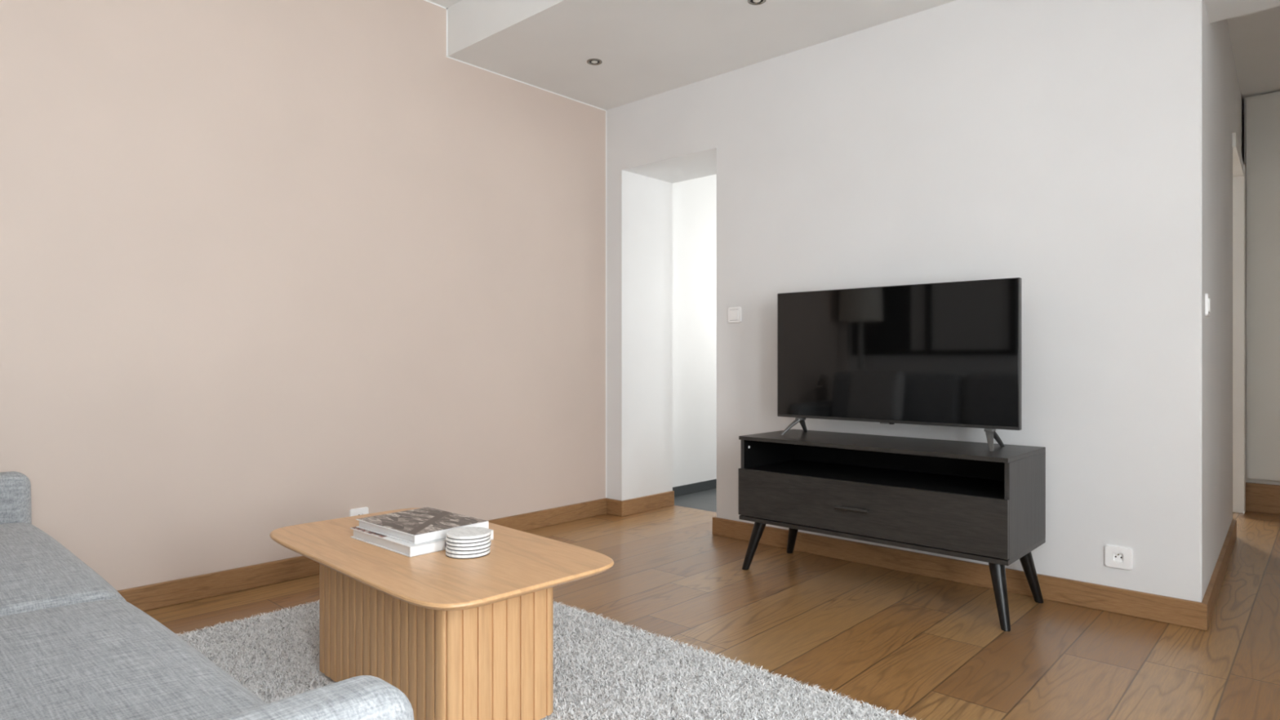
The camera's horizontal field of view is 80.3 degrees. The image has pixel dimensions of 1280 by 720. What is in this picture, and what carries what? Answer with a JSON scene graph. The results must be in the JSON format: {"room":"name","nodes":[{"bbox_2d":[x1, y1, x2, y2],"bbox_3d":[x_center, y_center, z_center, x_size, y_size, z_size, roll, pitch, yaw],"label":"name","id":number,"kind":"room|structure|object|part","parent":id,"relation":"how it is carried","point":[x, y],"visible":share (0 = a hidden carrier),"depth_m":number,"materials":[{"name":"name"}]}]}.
{"room":"living room","nodes":[
{"label":"living room","id":0,"kind":"room"},
{"bbox_2d":[0,0,605,591],"bbox_3d":[-1.747,-0.500,3.381,0.150,3.000,4.350,0,0,43],"label":"wall","id":1,"kind":"structure","parent":0,"point":[266,266],"depth_m":3.41,"materials":[{"name":"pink paint"}]},
{"bbox_2d":[349,506,368,516],"bbox_3d":[-1.363,0.766,3.680,0.010,0.086,0.094,0,0,43],"label":"power socket","id":2,"kind":"object","parent":1,"relation":"attached to","point":[359,511],"visible":0.37,"depth_m":3.68,"materials":[{"name":"white plastic"}]},
{"bbox_2d":[117,497,608,611],"bbox_3d":[-1.634,0.951,3.380,0.018,0.099,4.200,0,0,43],"label":"baseboard","id":3,"kind":"structure","parent":1,"relation":"attached to","point":[158,595],"depth_m":3.31,"materials":[{"name":"brown wood"}]},
{"bbox_2d":[423,0,446,8],"bbox_3d":[-2.045,-1.871,2.945,0.002,0.007,3.005,0,0,43],"label":"trim","id":4,"kind":"structure","parent":1,"relation":"attached to","point":[424,0],"depth_m":3.99,"materials":[{"name":"white paint"}]},
{"bbox_2d":[446,8,447,57],"bbox_3d":[-1.031,-1.744,4.047,0.002,0.261,0.007,0,0,43],"label":"trim","id":5,"kind":"structure","parent":1,"relation":"attached to","point":[446,8],"depth_m":4.05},
{"bbox_2d":[445,55,605,111],"bbox_3d":[-0.626,-1.614,4.487,0.002,0.006,1.205,0,0,43],"label":"trim","id":6,"kind":"structure","parent":1,"relation":"attached to","point":[446,55],"depth_m":4.43,"materials":[{"name":"white paint"}]},
{"bbox_2d":[605,110,606,497],"bbox_3d":[-0.220,-0.358,4.928,0.002,2.518,0.007,0,0,43],"label":"trim","id":7,"kind":"structure","parent":1,"relation":"attached to","point":[606,110],"depth_m":4.93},
{"bbox_2d":[427,0,461,8],"bbox_3d":[-0.259,-1.924,1.232,5.250,0.100,3.203,0,0,43],"label":"ceiling","id":8,"kind":"structure","parent":0,"point":[446,3],"depth_m":3.98,"materials":[{"name":"paint"}]},
{"bbox_2d":[606,490,674,516],"bbox_3d":[0.009,0.951,5.048,0.140,0.099,0.518,0,0,43],"label":"baseboard","id":9,"kind":"structure","parent":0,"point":[647,503],"depth_m":4.93,"materials":[{"name":"brown wood"}]},
{"bbox_2d":[672,174,716,487],"bbox_3d":[2.082,-0.500,6.360,1.890,3.000,4.220,0,0,43],"label":"wall","id":10,"kind":"structure","parent":0,"point":[694,200],"depth_m":5.70,"materials":[{"name":"white paint"}]},
{"bbox_2d":[672,479,716,496],"bbox_3d":[0.968,0.965,6.299,0.012,0.070,2.620,0,0,43],"label":"baseboard","id":11,"kind":"structure","parent":10,"relation":"attached to","point":[709,484],"depth_m":5.69,"materials":[{"name":"stone"}]},
{"bbox_2d":[674,488,716,512],"bbox_3d":[1.485,1.060,5.822,1.800,0.119,2.620,0,0,43],"label":"floor","id":12,"kind":"structure","parent":0,"point":[706,500],"depth_m":5.36,"materials":[{"name":"stone"}]},
{"bbox_2d":[447,0,955,110],"bbox_3d":[1.252,-1.808,2.764,5.100,0.383,1.197,0,0,43],"label":"ceiling","id":13,"kind":"structure","parent":0,"point":[645,48],"depth_m":3.84,"materials":[{"name":"paint"}]},
{"bbox_2d":[586,58,601,65],"bbox_3d":[-0.247,-1.613,4.120,0.082,0.008,0.082,0,0,43],"label":"recessed light","id":14,"kind":"object","parent":13,"relation":"in","point":[591,61],"visible":1,"depth_m":4.11,"materials":[{"name":"silver metal"}]},
{"bbox_2d":[747,0,765,4],"bbox_3d":[0.526,-1.613,3.414,0.082,0.008,0.082,0,0,43],"label":"recessed light","id":15,"kind":"object","parent":13,"relation":"in","point":[750,2],"visible":1,"depth_m":3.42,"materials":[{"name":"silver metal"}]},
{"bbox_2d":[143,505,1279,719],"bbox_3d":[1.728,1.060,3.391,5.250,0.120,9.070,0,0,43],"label":"floor","id":16,"kind":"structure","parent":0,"point":[922,647],"depth_m":2.82,"materials":[{"name":"brown wood"}]},
{"bbox_2d":[0,471,413,719],"bbox_3d":[-1.499,0.559,1.548,2.685,0.881,0.855,0,0,43],"label":"sofa","id":17,"kind":"object","parent":16,"relation":"on","point":[73,647],"visible":1,"depth_m":1.38,"materials":[{"name":"grey fabric"}]},
{"bbox_3d":[-2.441,0.656,2.407,0.137,0.523,0.800,0,0,43],"label":"arm","id":18,"kind":"part","parent":17,"relation":"part of","materials":[{"name":"grey fabric"}]},
{"bbox_2d":[0,522,126,617],"bbox_3d":[-1.891,0.657,2.045,1.178,0.233,0.654,0,0,43],"label":"seat cushion","id":19,"kind":"object","parent":17,"relation":"on","point":[37,572],"depth_m":1.94,"materials":[{"name":"grey fabric"}]},
{"bbox_2d":[0,599,266,719],"bbox_3d":[-1.000,0.662,1.225,1.255,0.234,0.654,0,0,43],"label":"seat cushion","id":20,"kind":"object","parent":17,"relation":"on","point":[108,659],"depth_m":1.34,"materials":[{"name":"grey fabric"}]},
{"bbox_3d":[-0.573,0.656,0.674,0.137,0.523,0.800,0,0,43],"label":"arm","id":21,"kind":"part","parent":17,"relation":"part of","materials":[{"name":"grey fabric"}]},
{"bbox_2d":[177,600,920,719],"bbox_3d":[-0.510,0.997,2.067,2.550,0.006,1.710,0,0,43],"label":"rug","id":22,"kind":"object","parent":16,"relation":"on","point":[604,669],"visible":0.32,"depth_m":2.37,"materials":[{"name":"grey carpet"}]},
{"bbox_2d":[269,507,613,719],"bbox_3d":[-0.627,0.764,2.256,1.112,0.428,0.602,0,0,45],"label":"coffee table","id":23,"kind":"object","parent":22,"relation":"on","point":[471,638],"visible":0.8,"depth_m":2.01,"materials":[{"name":"brown wood"}]},
{"bbox_2d":[350,526,493,557],"bbox_3d":[-0.670,0.535,2.325,0.351,0.030,0.282,0,0,43],"label":"book","id":24,"kind":"object","parent":23,"relation":"on","point":[398,546],"visible":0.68,"depth_m":2.18,"materials":[{"name":"white paper"}]},
{"bbox_2d":[351,526,387,537],"bbox_3d":[-0.727,0.520,2.377,0.193,0.001,0.278,0,0,43],"label":"book","id":25,"kind":"object","parent":24,"relation":"on","point":[359,531],"depth_m":2.28,"materials":[{"name":"white paper"}]},
{"bbox_2d":[355,506,488,544],"bbox_3d":[-0.670,0.506,2.330,0.330,0.026,0.255,0,0,41],"label":"book","id":26,"kind":"object","parent":24,"relation":"on","point":[422,525],"visible":0.91,"depth_m":2.28,"materials":[{"name":"white paper"}]},
{"bbox_2d":[445,548,490,559],"bbox_3d":[-0.487,0.545,2.149,0.124,0.010,0.124,0,0,-4],"label":"coaster","id":27,"kind":"object","parent":23,"relation":"on","point":[479,555],"visible":0.44,"depth_m":2.10,"materials":[{"name":"white stone"}]},
{"bbox_2d":[445,546,489,555],"bbox_3d":[-0.487,0.535,2.149,0.124,0.010,0.124,0,0,-5],"label":"coaster","id":28,"kind":"object","parent":27,"relation":"on","point":[448,551],"visible":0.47,"depth_m":2.10,"materials":[{"name":"white stone"}]},
{"bbox_2d":[446,541,491,551],"bbox_3d":[-0.485,0.524,2.149,0.124,0.010,0.124,0,0,-40],"label":"coaster","id":29,"kind":"object","parent":28,"relation":"on","point":[486,546],"visible":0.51,"depth_m":2.10,"materials":[{"name":"white stone"}]},
{"bbox_2d":[445,537,490,547],"bbox_3d":[-0.486,0.514,2.150,0.124,0.010,0.124,0,0,38],"label":"coaster","id":30,"kind":"object","parent":29,"relation":"on","point":[481,544],"visible":0.47,"depth_m":2.10,"materials":[{"name":"white stone"}]},
{"bbox_2d":[445,535,490,543],"bbox_3d":[-0.487,0.504,2.149,0.124,0.010,0.124,0,0,-31],"label":"coaster","id":31,"kind":"object","parent":30,"relation":"on","point":[450,540],"visible":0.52,"depth_m":2.10,"materials":[{"name":"white stone"}]},
{"bbox_2d":[446,526,491,540],"bbox_3d":[-0.485,0.493,2.149,0.124,0.010,0.124,0,0,35],"label":"coaster","id":32,"kind":"object","parent":31,"relation":"on","point":[469,533],"visible":1,"depth_m":2.12,"materials":[{"name":"white stone"}]},
{"bbox_2d":[738,429,1045,631],"bbox_3d":[1.046,0.680,3.341,1.217,0.639,0.523,0,0,43],"label":"tv stand","id":33,"kind":"object","parent":16,"relation":"on","point":[959,499],"visible":1,"depth_m":3.15,"materials":[{"name":"black wood"}]},
{"bbox_3d":[0.639,0.556,3.743,0.017,0.357,0.466,0,0,43],"label":"panel","id":34,"kind":"part","parent":33,"relation":"part of","materials":[{"name":"black wood"}]},
{"bbox_3d":[0.545,0.876,3.599,0.124,0.247,0.058,0,0,20],"label":"leg","id":35,"kind":"part","parent":33,"relation":"part of","materials":[{"name":"black paint"}]},
{"bbox_3d":[0.782,0.876,3.863,0.058,0.247,0.146,0,0,-10],"label":"leg","id":36,"kind":"part","parent":33,"relation":"part of","materials":[{"name":"black paint"}]},
{"bbox_3d":[0.883,0.624,3.155,0.149,0.014,0.029,0,0,43],"label":"handle","id":37,"kind":"part","parent":33,"relation":"part of","materials":[{"name":"black wood"}]},
{"bbox_3d":[0.905,0.621,3.167,1.189,0.216,0.018,0,0,43],"label":"drawer","id":38,"kind":"part","parent":33,"relation":"part of","materials":[{"name":"black wood"}]},
{"bbox_2d":[748,459,1004,498],"bbox_3d":[1.071,0.523,3.347,1.155,0.014,0.440,0,0,43],"label":"shelf","id":39,"kind":"object","parent":33,"relation":"attached to","point":[936,480],"depth_m":3.36,"materials":[{"name":"black wood"}]},
{"bbox_3d":[1.065,0.369,3.340,1.189,0.017,0.482,0,0,43],"label":"panel","id":40,"kind":"part","parent":33,"relation":"part of","materials":[{"name":"black wood"}]},
{"bbox_3d":[1.066,0.744,3.341,1.189,0.018,0.480,0,0,43],"label":"panel","id":41,"kind":"part","parent":33,"relation":"part of","materials":[{"name":"black wood"}]},
{"bbox_2d":[777,277,1021,451],"bbox_3d":[1.108,0.018,3.388,1.105,0.685,0.249,0,0,42],"label":"television","id":42,"kind":"object","parent":33,"relation":"on","point":[938,353],"visible":1,"depth_m":3.31,"materials":[{"name":"black plastic"}]},
{"bbox_3d":[1.223,0.556,3.512,1.155,0.357,0.008,0,0,43],"label":"panel","id":43,"kind":"part","parent":33,"relation":"part of","materials":[{"name":"black wood"}]},
{"bbox_3d":[1.355,0.876,2.845,0.058,0.247,0.120,0,0,-10],"label":"leg","id":44,"kind":"part","parent":33,"relation":"part of","materials":[{"name":"black paint"}]},
{"bbox_3d":[1.502,0.556,2.949,0.017,0.357,0.466,0,0,43],"label":"panel","id":45,"kind":"part","parent":33,"relation":"part of","materials":[{"name":"black wood"}]},
{"bbox_3d":[1.597,0.876,3.114,0.128,0.247,0.058,0,0,-10],"label":"leg","id":46,"kind":"part","parent":33,"relation":"part of","materials":[{"name":"black paint"}]},
{"bbox_2d":[1244,90,1279,514],"bbox_3d":[4.691,-0.369,4.667,1.498,2.738,0.460,0,0,43],"label":"tall cabinet","id":47,"kind":"object","parent":16,"relation":"on","point":[1261,112],"visible":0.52,"depth_m":4.94,"materials":[{"name":"white paint"}]},
{"bbox_2d":[606,0,1244,602],"bbox_3d":[2.069,-0.500,5.217,3.278,3.000,3.520,0,0,43],"label":"wall","id":48,"kind":"structure","parent":0,"point":[1079,151],"depth_m":3.34,"materials":[{"name":"white paint"}]},
{"bbox_2d":[728,306,741,323],"bbox_3d":[0.527,-0.247,4.236,0.088,0.088,0.014,0,0,43],"label":"light switch","id":49,"kind":"object","parent":48,"relation":"attached to","point":[734,313],"visible":1,"depth_m":4.23,"materials":[{"name":"white plastic"}]},
{"bbox_2d":[712,515,1206,631],"bbox_3d":[1.423,0.951,3.748,2.274,0.099,0.518,0,0,43],"label":"baseboard","id":50,"kind":"structure","parent":48,"relation":"attached to","point":[1169,610],"depth_m":3.33,"materials":[{"name":"brown wood"}]},
{"bbox_2d":[1104,544,1132,569],"bbox_3d":[1.885,0.780,2.988,0.094,0.086,0.010,0,0,43],"label":"power socket","id":51,"kind":"object","parent":48,"relation":"attached to","point":[1117,557],"visible":1,"depth_m":2.99,"materials":[{"name":"white plastic"}]},
{"bbox_2d":[1204,293,1210,316],"bbox_3d":[2.209,-0.210,2.948,0.014,0.088,0.088,0,0,41],"label":"light switch","id":52,"kind":"object","parent":48,"relation":"attached to","point":[1207,300],"visible":1,"depth_m":2.92,"materials":[{"name":"white plastic"}]},
{"bbox_2d":[1201,519,1236,631],"bbox_3d":[2.710,0.951,3.528,0.018,0.099,1.940,0,0,41],"label":"baseboard","id":53,"kind":"structure","parent":48,"relation":"attached to","point":[1210,598],"depth_m":3.29,"materials":[{"name":"brown wood"}]},
{"bbox_2d":[1232,132,1245,513],"bbox_3d":[3.604,-0.135,4.646,0.123,2.270,0.962,0,0,41],"label":"door","id":54,"kind":"structure","parent":48,"relation":"in","point":[1238,166],"depth_m":4.93,"materials":[{"name":"beige wood"}]},
{"bbox_2d":[1204,0,1279,107],"bbox_3d":[3.731,-1.683,4.571,3.100,0.633,4.820,0,0,43],"label":"ceiling","id":55,"kind":"structure","parent":0,"point":[1254,25],"depth_m":4.11,"materials":[{"name":"paint"}]}
]}

